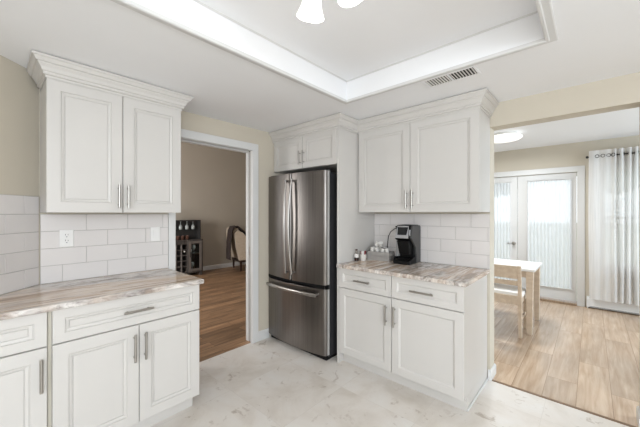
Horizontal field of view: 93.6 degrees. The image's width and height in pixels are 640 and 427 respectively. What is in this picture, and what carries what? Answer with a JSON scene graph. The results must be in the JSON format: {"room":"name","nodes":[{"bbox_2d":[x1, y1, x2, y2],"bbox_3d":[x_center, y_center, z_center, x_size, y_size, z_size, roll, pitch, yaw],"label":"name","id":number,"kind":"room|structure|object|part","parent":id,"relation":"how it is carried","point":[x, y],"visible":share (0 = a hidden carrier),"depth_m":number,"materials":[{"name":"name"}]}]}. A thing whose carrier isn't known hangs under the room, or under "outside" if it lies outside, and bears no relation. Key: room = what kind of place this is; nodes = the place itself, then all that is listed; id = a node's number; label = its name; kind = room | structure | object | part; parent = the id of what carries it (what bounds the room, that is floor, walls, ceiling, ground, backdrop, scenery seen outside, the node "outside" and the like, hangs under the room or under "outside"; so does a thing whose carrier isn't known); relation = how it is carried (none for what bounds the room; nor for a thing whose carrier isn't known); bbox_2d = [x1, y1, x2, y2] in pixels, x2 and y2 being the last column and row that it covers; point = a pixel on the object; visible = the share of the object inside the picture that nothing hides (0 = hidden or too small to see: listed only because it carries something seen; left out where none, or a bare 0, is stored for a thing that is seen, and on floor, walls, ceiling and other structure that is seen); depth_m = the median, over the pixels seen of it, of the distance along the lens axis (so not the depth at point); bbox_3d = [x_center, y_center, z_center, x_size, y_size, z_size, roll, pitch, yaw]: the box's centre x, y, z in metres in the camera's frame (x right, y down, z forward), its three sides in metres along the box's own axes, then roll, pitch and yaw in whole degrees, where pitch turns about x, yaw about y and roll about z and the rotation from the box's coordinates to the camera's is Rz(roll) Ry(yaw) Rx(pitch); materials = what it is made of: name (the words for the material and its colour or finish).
{"room":"kitchen","nodes":[
{"label":"kitchen","id":0,"kind":"room"},
{"bbox_2d":[0,55,38,294],"bbox_3d":[-1.803,0.127,0.237,0.127,2.500,3.430,0,0,-3],"label":"wall","id":1,"kind":"structure","parent":0,"point":[19,93],"depth_m":1.81,"materials":[{"name":"beige paint"}]},
{"bbox_2d":[0,194,38,294],"bbox_3d":[-1.799,0.178,1.490,0.007,0.570,0.911,0,0,-3],"label":"backsplash","id":2,"kind":"structure","parent":1,"relation":"attached to","point":[19,215],"depth_m":1.81,"materials":[{"name":"grey tile"}]},
{"bbox_2d":[39,88,282,336],"bbox_3d":[-0.204,0.127,3.836,0.115,2.500,6.620,0,0,42],"label":"wall","id":3,"kind":"structure","parent":0,"point":[189,121],"depth_m":3.25,"materials":[{"name":"beige paint"}]},
{"bbox_2d":[40,214,167,283],"bbox_3d":[-1.554,0.235,2.250,0.007,0.456,0.794,0,0,42],"label":"backsplash","id":4,"kind":"structure","parent":3,"relation":"attached to","point":[104,244],"depth_m":2.19,"materials":[{"name":"grey tile"}]},
{"bbox_2d":[59,230,73,246],"bbox_3d":[-1.725,0.172,2.047,0.010,0.116,0.074,0,0,42],"label":"wall outlet","id":5,"kind":"object","parent":4,"relation":"attached to","point":[66,237],"visible":1,"depth_m":2.04,"materials":[{"name":"white plastic"}]},
{"bbox_2d":[150,227,159,240],"bbox_3d":[-1.349,0.172,2.463,0.011,0.116,0.072,0,0,42],"label":"light switch","id":6,"kind":"object","parent":4,"relation":"attached to","point":[154,231],"visible":1,"depth_m":2.46,"materials":[{"name":"white plastic"}]},
{"bbox_2d":[26,50,192,110],"bbox_3d":[-1.420,-0.838,2.108,0.395,0.110,0.900,0,0,42],"label":"crown molding","id":7,"kind":"structure","parent":3,"relation":"attached to","point":[40,66],"depth_m":1.89,"materials":[{"name":"white paint"}]},
{"bbox_2d":[40,77,180,212],"bbox_3d":[-1.429,-0.403,2.116,0.362,0.800,0.766,0,0,42],"label":"upper cabinet","id":8,"kind":"object","parent":3,"relation":"attached to","point":[101,152],"visible":0.96,"depth_m":1.94,"materials":[{"name":"white paint"}]},
{"bbox_3d":[-1.459,-0.394,1.883,0.020,0.782,0.380,0,0,42],"label":"door","id":9,"kind":"part","parent":8,"relation":"part of","materials":[{"name":"white paint"}]},
{"bbox_3d":[-1.328,-0.111,1.986,0.037,0.155,0.015,0,0,42],"label":"handle","id":10,"kind":"part","parent":8,"relation":"part of","materials":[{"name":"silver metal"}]},
{"bbox_3d":[-1.291,-0.111,2.026,0.037,0.155,0.015,0,0,42],"label":"handle","id":11,"kind":"part","parent":8,"relation":"part of","materials":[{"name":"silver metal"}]},
{"bbox_3d":[-1.201,-0.394,2.169,0.020,0.782,0.382,0,0,42],"label":"door","id":12,"kind":"part","parent":8,"relation":"part of","materials":[{"name":"white paint"}]},
{"bbox_2d":[168,129,257,342],"bbox_3d":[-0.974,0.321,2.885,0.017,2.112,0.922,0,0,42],"label":"trim","id":13,"kind":"structure","parent":3,"relation":"attached to","point":[188,134],"depth_m":3.17,"materials":[{"name":"white paint"}]},
{"bbox_2d":[249,152,250,340],"bbox_3d":[-0.752,0.357,3.216,0.032,2.020,0.009,0,0,42],"label":"door frame","id":14,"kind":"structure","parent":3,"relation":"in","point":[249,152],"depth_m":3.21,"materials":[{"name":"white paint"}]},
{"bbox_2d":[258,328,268,340],"bbox_3d":[-0.616,1.327,3.285,0.012,0.100,0.149,0,0,42],"label":"baseboard","id":15,"kind":"structure","parent":3,"relation":"attached to","point":[263,334],"depth_m":3.28,"materials":[{"name":"white paint"}]},
{"bbox_2d":[176,142,245,265],"bbox_3d":[-3.490,-0.198,6.520,0.120,3.150,6.400,0,0,42],"label":"wall","id":16,"kind":"structure","parent":0,"point":[213,180],"depth_m":7.41,"materials":[{"name":"beige paint"}]},
{"bbox_2d":[203,262,245,270],"bbox_3d":[-3.407,1.327,6.512,0.012,0.100,6.100,0,0,42],"label":"baseboard","id":17,"kind":"structure","parent":16,"relation":"attached to","point":[224,265],"depth_m":7.54,"materials":[{"name":"white paint"}]},
{"bbox_2d":[0,0,639,132],"bbox_3d":[0.141,-1.000,0.115,5.385,0.205,5.200,0,0,42],"label":"ceiling","id":18,"kind":"structure","parent":0,"point":[598,40],"depth_m":1.72,"materials":[{"name":"paint"}]},
{"bbox_2d":[296,0,361,22],"bbox_3d":[-0.009,-0.918,1.111,0.312,0.270,0.273,0,0,42],"label":"ceiling light","id":19,"kind":"object","parent":18,"relation":"attached to","point":[310,11],"visible":1,"depth_m":1.19,"materials":[{"name":"white glass"}]},
{"bbox_3d":[-0.040,-0.853,1.228,0.110,0.140,0.113,0,0,42],"label":"lamp shade","id":20,"kind":"part","parent":19,"relation":"part of","materials":[{"name":"white glass"}]},
{"bbox_3d":[0.120,-0.853,1.103,0.110,0.140,0.113,0,0,42],"label":"lamp shade","id":21,"kind":"part","parent":19,"relation":"part of","materials":[{"name":"white glass"}]},
{"bbox_2d":[110,0,557,103],"bbox_3d":[-0.142,-0.892,1.054,1.372,0.020,2.567,0,0,42],"label":"trim","id":22,"kind":"structure","parent":18,"relation":"attached to","point":[544,7],"depth_m":1.61,"materials":[{"name":"white paint"}]},
{"bbox_2d":[193,0,537,81],"bbox_3d":[-0.142,-1.048,1.054,1.278,0.009,2.473,0,0,42],"label":"trim","id":23,"kind":"structure","parent":18,"relation":"attached to","point":[197,1],"depth_m":1.82,"materials":[{"name":"white paint"}]},
{"bbox_2d":[421,65,481,87],"bbox_3d":[0.860,-0.894,1.982,0.336,0.006,0.150,0,0,42],"label":"ceiling vent","id":24,"kind":"object","parent":18,"relation":"in","point":[471,71],"visible":0.99,"depth_m":1.98,"materials":[{"name":"metal"}]},
{"bbox_2d":[149,264,638,426],"bbox_3d":[-0.408,1.407,2.794,9.850,0.060,8.600,0,0,42],"label":"floor","id":25,"kind":"structure","parent":0,"point":[268,382],"depth_m":2.47,"materials":[{"name":"tile"}]},
{"bbox_2d":[0,311,50,426],"bbox_3d":[-1.761,0.936,1.504,0.613,0.882,0.570,0,0,42],"label":"base cabinet","id":26,"kind":"object","parent":25,"relation":"on","point":[25,341],"visible":0.87,"depth_m":1.47,"materials":[{"name":"white paint"}]},
{"bbox_3d":[-1.574,0.586,1.323,0.020,0.174,0.553,0,0,42],"label":"drawer","id":27,"kind":"part","parent":26,"relation":"part of","materials":[{"name":"white paint"}]},
{"bbox_3d":[-1.574,0.978,1.323,0.020,0.595,0.553,0,0,42],"label":"door","id":28,"kind":"part","parent":26,"relation":"part of","materials":[{"name":"white paint"}]},
{"bbox_3d":[-1.383,0.809,1.492,0.037,0.165,0.015,0,0,42],"label":"handle","id":29,"kind":"part","parent":26,"relation":"part of","materials":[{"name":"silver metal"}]},
{"bbox_2d":[51,285,198,426],"bbox_3d":[-1.321,0.936,2.017,0.649,0.882,0.779,0,0,42],"label":"base cabinet","id":30,"kind":"object","parent":25,"relation":"on","point":[133,361],"visible":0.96,"depth_m":1.78,"materials":[{"name":"white paint"}]},
{"bbox_3d":[-1.242,0.978,1.690,0.020,0.595,0.396,0,0,42],"label":"door","id":31,"kind":"part","parent":30,"relation":"part of","materials":[{"name":"white paint"}]},
{"bbox_2d":[0,268,203,320],"bbox_3d":[-1.529,0.479,1.791,0.646,0.032,1.431,0,0,42],"label":"countertop","id":32,"kind":"structure","parent":30,"relation":"on","point":[42,298],"depth_m":1.80,"materials":[{"name":"stone"}]},
{"bbox_3d":[-1.115,0.586,1.832,0.020,0.174,0.777,0,0,42],"label":"drawer","id":33,"kind":"part","parent":30,"relation":"part of","materials":[{"name":"white paint"}]},
{"bbox_3d":[-1.107,0.809,1.798,0.037,0.165,0.015,0,0,42],"label":"handle","id":34,"kind":"part","parent":30,"relation":"part of","materials":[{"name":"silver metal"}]},
{"bbox_3d":[-1.093,0.587,1.814,0.037,0.015,0.160,0,0,42],"label":"handle","id":35,"kind":"part","parent":30,"relation":"part of","materials":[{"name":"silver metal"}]},
{"bbox_3d":[-1.068,0.809,1.841,0.037,0.165,0.015,0,0,42],"label":"handle","id":36,"kind":"part","parent":30,"relation":"part of","materials":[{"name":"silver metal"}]},
{"bbox_3d":[-0.981,0.978,1.980,0.020,0.595,0.377,0,0,42],"label":"door","id":37,"kind":"part","parent":30,"relation":"part of","materials":[{"name":"white paint"}]},
{"bbox_2d":[176,220,202,274],"bbox_3d":[-3.058,0.764,6.479,0.397,1.225,0.950,0,0,42],"label":"bar cabinet","id":38,"kind":"object","parent":25,"relation":"on","point":[183,260],"visible":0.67,"depth_m":6.61,"materials":[{"name":"grey wood"}]},
{"bbox_3d":[-2.732,0.938,6.585,0.018,0.655,0.292,0,0,42],"label":"door","id":39,"kind":"part","parent":38,"relation":"part of","materials":[{"name":"grey wood"}]},
{"bbox_2d":[226,227,245,271],"bbox_3d":[-1.856,0.862,7.452,0.770,1.030,0.710,0,0,-33],"label":"armchair","id":40,"kind":"object","parent":25,"relation":"on","point":[238,243],"visible":0.51,"depth_m":7.06,"materials":[{"name":"beige fabric"}]},
{"bbox_3d":[-2.071,0.722,7.313,0.260,0.750,0.600,0,0,-33],"label":"backrest","id":41,"kind":"part","parent":40,"relation":"part of","materials":[{"name":"beige fabric"}]},
{"bbox_2d":[226,225,245,259],"bbox_3d":[-1.917,0.684,7.156,0.552,0.786,0.340,0,0,-33],"label":"throw blanket","id":42,"kind":"object","parent":40,"relation":"on","point":[230,230],"visible":0.87,"depth_m":7.05,"materials":[{"name":"grey fabric"}]},
{"bbox_3d":[-1.802,1.135,7.487,0.600,0.053,0.640,0,0,-33],"label":"seat rail","id":43,"kind":"part","parent":40,"relation":"part of","materials":[{"name":"beige fabric"}]},
{"bbox_2d":[266,169,336,360],"bbox_3d":[-0.082,0.483,3.246,0.851,1.785,0.777,0,0,42],"label":"refrigerator","id":44,"kind":"object","parent":25,"relation":"on","point":[302,284],"visible":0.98,"depth_m":2.90,"materials":[{"name":"silver metal"}]},
{"bbox_3d":[-0.420,0.136,3.192,0.422,1.067,0.102,0,0,42],"label":"door","id":45,"kind":"part","parent":44,"relation":"part of","materials":[{"name":"silver metal"}]},
{"bbox_3d":[-0.347,0.135,3.014,0.033,0.937,0.081,0,0,29],"label":"handle","id":46,"kind":"part","parent":44,"relation":"part of","materials":[{"name":"metal"}]},
{"bbox_3d":[-0.287,0.135,2.960,0.081,0.937,0.033,0,0,-34],"label":"handle","id":47,"kind":"part","parent":44,"relation":"part of","materials":[{"name":"metal"}]},
{"bbox_3d":[-0.301,0.759,3.005,0.713,0.033,0.089,0,0,42],"label":"handle","id":48,"kind":"part","parent":44,"relation":"part of","materials":[{"name":"metal"}]},
{"bbox_3d":[-0.262,1.014,3.048,0.850,0.615,0.102,0,0,42],"label":"freezer drawer","id":49,"kind":"part","parent":44,"relation":"part of","materials":[{"name":"silver metal"}]},
{"bbox_3d":[-0.103,0.136,2.905,0.422,1.067,0.102,0,0,42],"label":"door","id":50,"kind":"part","parent":44,"relation":"part of","materials":[{"name":"silver metal"}]},
{"bbox_2d":[274,128,373,362],"bbox_3d":[0.016,0.282,3.291,0.939,2.190,0.650,0,0,42],"label":"tall cabinet","id":51,"kind":"object","parent":25,"relation":"on","point":[335,150],"visible":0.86,"depth_m":2.92,"materials":[{"name":"white paint"}]},
{"bbox_3d":[-0.344,-0.624,3.241,0.452,0.328,0.020,0,0,42],"label":"door","id":52,"kind":"part","parent":51,"relation":"part of","materials":[{"name":"white paint"}]},
{"bbox_3d":[-0.174,-0.568,3.049,0.015,0.140,0.037,0,0,42],"label":"handle","id":53,"kind":"part","parent":51,"relation":"part of","materials":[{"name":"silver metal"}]},
{"bbox_3d":[-0.006,-0.624,2.936,0.449,0.328,0.020,0,0,42],"label":"door","id":54,"kind":"part","parent":51,"relation":"part of","materials":[{"name":"white paint"}]},
{"bbox_3d":[0.370,0.282,2.998,0.021,2.190,0.611,0,0,42],"label":"panel","id":55,"kind":"part","parent":51,"relation":"part of","materials":[{"name":"white paint"}]},
{"bbox_2d":[269,88,498,143],"bbox_3d":[0.376,-0.838,2.754,2.216,0.110,0.393,0,0,26],"label":"crown molding","id":56,"kind":"structure","parent":51,"relation":"attached to","point":[483,99],"depth_m":2.66,"materials":[{"name":"white paint"}]},
{"bbox_2d":[339,268,394,381],"bbox_3d":[0.562,0.936,2.792,0.536,0.882,0.649,0,0,42],"label":"base cabinet","id":57,"kind":"object","parent":25,"relation":"on","point":[365,298],"visible":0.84,"depth_m":2.56,"materials":[{"name":"white paint"}]},
{"bbox_3d":[0.357,0.589,2.565,0.155,0.015,0.037,0,0,42],"label":"handle","id":58,"kind":"part","parent":57,"relation":"part of","materials":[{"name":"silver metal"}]},
{"bbox_3d":[0.376,0.586,2.585,0.529,0.174,0.020,0,0,42],"label":"drawer","id":59,"kind":"part","parent":57,"relation":"part of","materials":[{"name":"white paint"}]},
{"bbox_3d":[0.526,0.817,2.412,0.015,0.160,0.037,0,0,42],"label":"handle","id":60,"kind":"part","parent":57,"relation":"part of","materials":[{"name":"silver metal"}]},
{"bbox_2d":[392,275,487,411],"bbox_3d":[0.967,0.936,2.426,0.555,0.882,0.649,0,0,42],"label":"base cabinet","id":61,"kind":"object","parent":25,"relation":"on","point":[439,331],"visible":0.95,"depth_m":2.21,"materials":[{"name":"white paint"}]},
{"bbox_3d":[0.581,0.817,2.362,0.015,0.160,0.037,0,0,42],"label":"handle","id":62,"kind":"part","parent":61,"relation":"part of","materials":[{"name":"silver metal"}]},
{"bbox_2d":[336,258,489,286],"bbox_3d":[0.773,0.479,2.601,1.104,0.032,0.646,0,0,42],"label":"countertop","id":63,"kind":"structure","parent":61,"relation":"on","point":[460,276],"depth_m":2.42,"materials":[{"name":"stone"}]},
{"bbox_2d":[354,249,358,260],"bbox_3d":[0.354,0.406,2.914,0.042,0.114,0.043,0,0,42],"label":"syrup bottle","id":64,"kind":"object","parent":63,"relation":"on","point":[356,256],"visible":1,"depth_m":2.90,"materials":[{"name":"clear glass"}]},
{"bbox_2d":[360,251,366,260],"bbox_3d":[0.421,0.415,2.928,0.069,0.096,0.070,0,0,42],"label":"sugar pot","id":65,"kind":"object","parent":63,"relation":"on","point":[363,254],"visible":1,"depth_m":2.91,"materials":[{"name":"white ceramic"}]},
{"bbox_2d":[367,250,393,261],"bbox_3d":[0.606,0.420,2.993,0.224,0.085,0.150,0,0,34],"label":"basket","id":66,"kind":"object","parent":63,"relation":"on","point":[371,255],"visible":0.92,"depth_m":2.93,"materials":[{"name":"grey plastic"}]},
{"bbox_2d":[387,224,420,264],"bbox_3d":[0.742,0.286,2.873,0.355,0.353,0.265,0,0,40],"label":"coffee machine","id":67,"kind":"object","parent":63,"relation":"on","point":[407,236],"visible":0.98,"depth_m":2.75,"materials":[{"name":"black plastic"}]},
{"bbox_3d":[0.774,0.272,2.897,0.034,0.269,0.135,0,0,40],"label":"water tank","id":68,"kind":"part","parent":67,"relation":"part of","materials":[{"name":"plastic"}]},
{"bbox_3d":[0.749,0.172,2.736,0.128,0.110,0.048,0,0,40],"label":"frame","id":69,"kind":"part","parent":67,"relation":"part of","materials":[{"name":"silver metal"}]},
{"bbox_2d":[395,258,409,260],"bbox_3d":[0.771,0.422,2.763,0.120,0.008,0.105,0,0,40],"label":"drip tray","id":70,"kind":"object","parent":67,"relation":"on","point":[396,259],"depth_m":2.73,"materials":[{"name":"black plastic"}]},
{"bbox_3d":[0.746,0.589,2.213,0.175,0.015,0.037,0,0,42],"label":"handle","id":71,"kind":"part","parent":61,"relation":"part of","materials":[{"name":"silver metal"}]},
{"bbox_3d":[0.778,0.586,2.222,0.543,0.174,0.020,0,0,42],"label":"drawer","id":72,"kind":"part","parent":61,"relation":"part of","materials":[{"name":"white paint"}]},
{"bbox_3d":[0.778,0.978,2.222,0.543,0.595,0.020,0,0,42],"label":"door","id":73,"kind":"part","parent":61,"relation":"part of","materials":[{"name":"white paint"}]},
{"bbox_3d":[1.205,1.368,2.283,0.008,0.018,0.542,0,0,42],"label":"shoe moulding","id":74,"kind":"part","parent":61,"relation":"part of","materials":[{"name":"white paint"}]},
{"bbox_2d":[494,264,526,338],"bbox_3d":[2.148,0.977,3.565,0.468,0.800,0.450,0,0,42],"label":"dining chair","id":75,"kind":"object","parent":25,"relation":"on","point":[509,294],"visible":0.49,"depth_m":3.37,"materials":[{"name":"brown wood"}]},
{"bbox_3d":[2.013,0.651,3.416,0.391,0.142,0.042,0,0,42],"label":"rail","id":76,"kind":"part","parent":75,"relation":"part of","materials":[{"name":"brown wood"}]},
{"bbox_3d":[2.024,0.772,3.428,0.391,0.054,0.030,0,0,42],"label":"rail","id":77,"kind":"part","parent":75,"relation":"part of","materials":[{"name":"brown wood"}]},
{"bbox_3d":[2.160,0.967,3.578,0.448,0.100,0.374,0,0,42],"label":"seat frame","id":78,"kind":"part","parent":75,"relation":"part of","materials":[{"name":"brown wood"}]},
{"bbox_3d":[2.176,0.910,3.596,0.468,0.051,0.366,0,0,42],"label":"seat","id":79,"kind":"part","parent":75,"relation":"part of","materials":[{"name":"white fabric"}]},
{"bbox_3d":[2.187,0.977,3.290,0.034,0.800,0.094,0,0,42],"label":"leg","id":80,"kind":"part","parent":75,"relation":"part of","materials":[{"name":"brown wood"}]},
{"bbox_3d":[2.435,1.157,3.572,0.034,0.440,0.036,0,0,42],"label":"leg","id":81,"kind":"part","parent":75,"relation":"part of","materials":[{"name":"brown wood"}]},
{"bbox_2d":[494,258,541,334],"bbox_3d":[2.186,1.006,4.008,1.192,0.742,0.700,0,0,42],"label":"dining table","id":82,"kind":"object","parent":25,"relation":"on","point":[530,270],"visible":0.54,"depth_m":3.57,"materials":[{"name":"brown wood"}]},
{"bbox_3d":[2.398,1.020,3.433,0.070,0.714,0.100,0,0,42],"label":"leg","id":83,"kind":"part","parent":82,"relation":"part of","materials":[{"name":"brown wood"}]},
{"bbox_3d":[2.781,1.020,3.857,0.070,0.714,0.102,0,0,42],"label":"leg","id":84,"kind":"part","parent":82,"relation":"part of","materials":[{"name":"brown wood"}]},
{"bbox_2d":[374,72,639,406],"bbox_3d":[1.942,0.127,2.087,5.415,2.500,0.140,0,0,42],"label":"wall","id":85,"kind":"structure","parent":0,"point":[618,93],"depth_m":2.23,"materials":[{"name":"beige paint"}]},
{"bbox_2d":[358,108,489,211],"bbox_3d":[0.872,-0.408,2.713,1.102,0.800,0.359,0,0,42],"label":"upper cabinet","id":86,"kind":"object","parent":85,"relation":"attached to","point":[441,163],"visible":0.94,"depth_m":2.50,"materials":[{"name":"white paint"}]},
{"bbox_3d":[0.586,-0.398,2.792,0.532,0.780,0.020,0,0,42],"label":"door","id":87,"kind":"part","parent":86,"relation":"part of","materials":[{"name":"white paint"}]},
{"bbox_3d":[0.746,-0.118,2.609,0.015,0.155,0.037,0,0,42],"label":"handle","id":88,"kind":"part","parent":86,"relation":"part of","materials":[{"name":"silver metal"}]},
{"bbox_3d":[0.787,-0.118,2.572,0.015,0.155,0.037,0,0,42],"label":"handle","id":89,"kind":"part","parent":86,"relation":"part of","materials":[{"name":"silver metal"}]},
{"bbox_3d":[0.989,-0.398,2.428,0.546,0.780,0.020,0,0,42],"label":"door","id":90,"kind":"part","parent":86,"relation":"part of","materials":[{"name":"white paint"}]},
{"bbox_2d":[374,214,489,268],"bbox_3d":[0.990,0.235,2.846,1.099,0.456,0.007,0,0,42],"label":"backsplash","id":91,"kind":"structure","parent":85,"relation":"attached to","point":[449,239],"depth_m":2.71,"materials":[{"name":"grey tile"}]},
{"bbox_2d":[488,363,495,380],"bbox_3d":[0.980,1.335,2.955,1.293,0.085,0.166,0,0,42],"label":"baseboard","id":92,"kind":"structure","parent":85,"relation":"attached to","point":[492,372],"depth_m":2.49,"materials":[{"name":"white paint"}]},
{"bbox_2d":[492,379,635,426],"bbox_3d":[1.726,1.375,2.196,0.858,0.004,0.022,0,0,42],"label":"trim","id":93,"kind":"structure","parent":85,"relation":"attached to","point":[596,414],"depth_m":2.15,"materials":[{"name":"brown wood"}]},
{"bbox_2d":[636,406,639,426],"bbox_3d":[2.921,1.335,1.202,2.275,0.085,0.166,0,0,42],"label":"baseboard","id":94,"kind":"structure","parent":85,"relation":"attached to","point":[637,407],"depth_m":1.98,"materials":[{"name":"white paint"}]},
{"bbox_2d":[494,107,638,151],"bbox_3d":[2.976,-1.093,3.255,5.385,0.080,2.980,0,0,42],"label":"ceiling","id":95,"kind":"structure","parent":0,"point":[621,123],"depth_m":3.83,"materials":[{"name":"paint"}]},
{"bbox_2d":[494,131,522,142],"bbox_3d":[2.454,-1.007,4.009,0.410,0.092,0.410,0,0,42],"label":"ceiling lamp","id":96,"kind":"object","parent":95,"relation":"attached to","point":[506,136],"visible":0.84,"depth_m":3.89,"materials":[{"name":"white glass"}]},
{"bbox_2d":[494,135,638,314],"bbox_3d":[4.026,0.127,4.395,5.415,2.500,0.120,0,0,42],"label":"wall","id":97,"kind":"structure","parent":0,"point":[571,154],"depth_m":4.57,"materials":[{"name":"beige paint"}]},
{"bbox_2d":[494,176,517,285],"bbox_3d":[3.004,0.357,5.247,0.744,1.939,0.104,0,0,42],"label":"door","id":98,"kind":"structure","parent":97,"relation":"in","point":[513,181],"depth_m":5.04,"materials":[{"name":"white paint"}]},
{"bbox_2d":[494,182,509,279],"bbox_3d":[2.995,0.315,5.240,0.577,1.687,0.022,0,0,42],"label":"door curtain","id":99,"kind":"object","parent":98,"relation":"hanging from","point":[502,190],"visible":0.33,"depth_m":5.13,"materials":[{"name":"fabric"}]},
{"bbox_2d":[494,165,584,306],"bbox_3d":[3.271,0.338,4.984,1.682,2.079,0.018,0,0,42],"label":"trim","id":100,"kind":"structure","parent":97,"relation":"attached to","point":[580,170],"depth_m":4.45,"materials":[{"name":"white paint"}]},
{"bbox_2d":[518,172,576,301],"bbox_3d":[3.580,0.357,4.766,0.744,1.939,0.048,0,0,42],"label":"door","id":101,"kind":"structure","parent":97,"relation":"in","point":[564,294],"depth_m":4.72,"materials":[{"name":"white paint"}]},
{"bbox_2d":[527,178,572,289],"bbox_3d":[3.584,0.315,4.709,0.585,1.687,0.021,0,0,42],"label":"door curtain","id":102,"kind":"object","parent":101,"relation":"hanging from","point":[555,213],"visible":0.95,"depth_m":4.69,"materials":[{"name":"fabric"}]},
{"bbox_3d":[3.583,-0.523,4.708,0.585,0.012,0.012,0,0,42],"label":"sash rod","id":103,"kind":"part","parent":102,"relation":"part of","materials":[{"name":"white paint"}]},
{"bbox_2d":[540,296,576,305],"bbox_3d":[3.297,1.361,5.013,1.506,0.032,0.180,0,0,42],"label":"trim","id":104,"kind":"structure","parent":97,"relation":"attached to","point":[554,300],"depth_m":4.62,"materials":[{"name":"brown wood"}]},
{"bbox_2d":[587,296,638,314],"bbox_3d":[4.505,1.294,3.835,1.652,0.165,0.064,0,0,42],"label":"baseboard heater","id":105,"kind":"object","parent":97,"relation":"attached to","point":[627,308],"visible":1,"depth_m":4.18,"materials":[{"name":"metal"}]},
{"label":"outside","id":106,"kind":"structure","parent":0,"visible":0},
{"bbox_2d":[498,227,567,288],"bbox_3d":[16.556,1.587,29.527,105.000,0.180,53.980,0,0,42],"label":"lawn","id":107,"kind":"structure","parent":106,"point":[531,227],"depth_m":10.37,"materials":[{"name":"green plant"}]},
{"bbox_3d":[4.498,-0.803,3.801,1.704,0.039,0.128,0,0,42],"label":"curtain rod","id":108,"kind":"object","parent":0,"visible":0},
{"bbox_2d":[588,146,638,305],"bbox_3d":[4.166,0.169,4.037,0.837,2.107,0.086,0,0,42],"label":"window curtain","id":109,"kind":"object","parent":108,"relation":"hanging from","point":[613,185],"visible":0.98,"depth_m":4.13,"materials":[{"name":"fabric"}]}
]}

